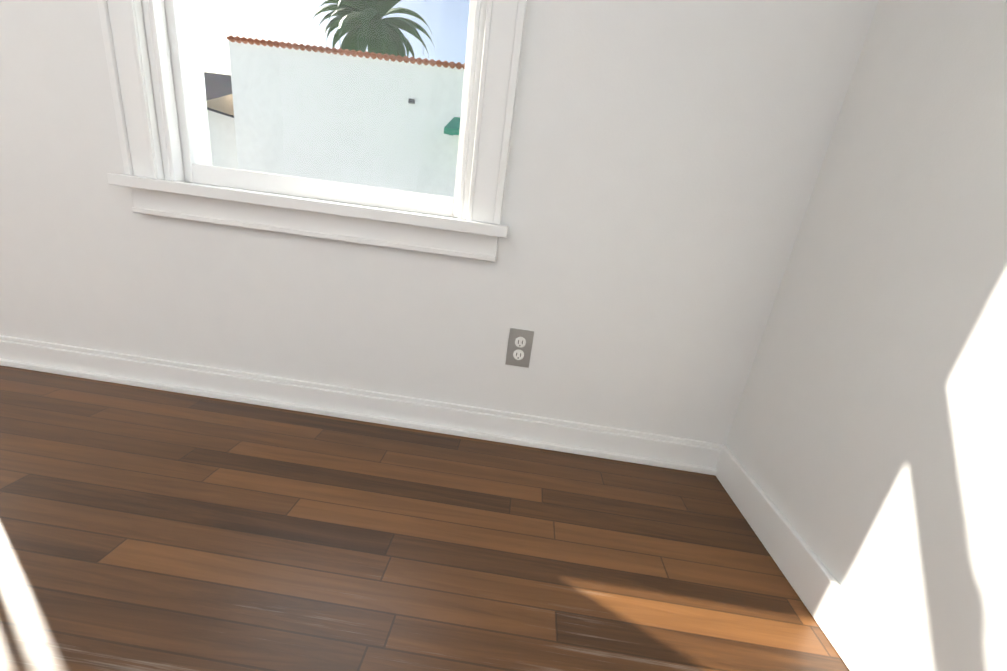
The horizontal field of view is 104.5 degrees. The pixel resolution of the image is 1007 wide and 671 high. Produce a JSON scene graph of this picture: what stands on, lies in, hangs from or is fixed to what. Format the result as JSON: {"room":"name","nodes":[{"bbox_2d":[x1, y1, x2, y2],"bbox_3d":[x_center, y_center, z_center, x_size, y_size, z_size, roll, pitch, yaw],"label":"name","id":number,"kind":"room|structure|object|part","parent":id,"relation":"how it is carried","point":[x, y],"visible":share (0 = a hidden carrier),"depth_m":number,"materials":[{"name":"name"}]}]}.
{"room":"empty room","nodes":[
{"label":"empty room","id":0,"kind":"room"},
{"bbox_2d":[0,365,849,670],"bbox_3d":[-2.396,0.544,-0.158,5.950,0.120,3.540,8,18,2],"label":"floor","id":1,"kind":"structure","parent":0,"point":[146,529],"depth_m":0.81,"materials":[{"name":"brown wood"}]},
{"bbox_2d":[0,0,878,444],"bbox_3d":[-2.100,-1.203,1.049,6.270,2.920,0.160,8,18,2],"label":"wall","id":2,"kind":"structure","parent":0,"point":[666,160],"depth_m":1.10,"materials":[{"name":"paint"}]},
{"bbox_2d":[97,0,526,261],"bbox_3d":[-0.444,-1.020,0.958,1.105,1.511,0.245,8,18,2],"label":"window","id":3,"kind":"structure","parent":2,"relation":"in","point":[327,91],"depth_m":1.06,"materials":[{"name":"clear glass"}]},
{"bbox_3d":[-0.483,-0.726,1.039,0.839,0.698,0.035,8,18,2],"label":"window sash","id":4,"kind":"part","parent":3,"relation":"part of","materials":[{"name":"white wood"}]},
{"bbox_2d":[0,335,723,474],"bbox_3d":[-0.567,0.211,1.266,2.470,0.100,0.028,8,18,2],"label":"baseboard","id":5,"kind":"structure","parent":2,"relation":"attached to","point":[690,455],"depth_m":1.26,"materials":[{"name":"white paint"}]},
{"bbox_2d":[505,328,533,367],"bbox_3d":[0.048,0.038,1.172,0.072,0.116,0.008,8,18,2],"label":"electrical outlet","id":6,"kind":"object","parent":2,"relation":"attached to","point":[520,342],"visible":1,"depth_m":1.17,"materials":[{"name":"grey"}]},
{"bbox_2d":[725,0,1006,670],"bbox_3d":[0.784,-0.244,-0.747,0.160,2.920,3.380,8,18,2],"label":"wall","id":7,"kind":"structure","parent":0,"point":[866,443],"depth_m":0.70,"materials":[{"name":"paint"}]},
{"bbox_2d":[712,445,910,670],"bbox_3d":[0.548,0.882,-0.361,0.014,0.100,3.350,8,18,2],"label":"baseboard","id":8,"kind":"structure","parent":7,"relation":"attached to","point":[856,639],"depth_m":0.81,"materials":[{"name":"white paint"}]},
{"label":"outside","id":9,"kind":"structure","parent":0,"visible":0},
{"bbox_3d":[-9.355,-3.017,8.998,100.000,0.300,100.000,8,18,2],"label":"ground","id":10,"kind":"structure","parent":9,"visible":0},
{"bbox_2d":[204,72,237,168],"bbox_3d":[-10.695,-5.821,11.071,9.200,3.400,5.800,8,18,2],"label":"house","id":11,"kind":"structure","parent":10,"relation":"on","point":[227,100],"depth_m":9.24,"materials":[{"name":"white paint"}]},
{"bbox_2d":[227,35,464,197],"bbox_3d":[3.467,-3.796,10.125,19.062,3.682,8.600,8,18,2],"label":"building","id":12,"kind":"structure","parent":10,"relation":"on","point":[360,125],"depth_m":8.58,"materials":[{"name":"paint"}]},
{"bbox_2d":[311,0,433,57],"bbox_3d":[-8.444,-15.365,25.881,7.158,12.977,7.036,8,18,2],"label":"palm tree","id":13,"kind":"object","parent":10,"relation":"on","point":[349,42],"depth_m":23.95,"materials":[{"name":"green plant"}]}
]}

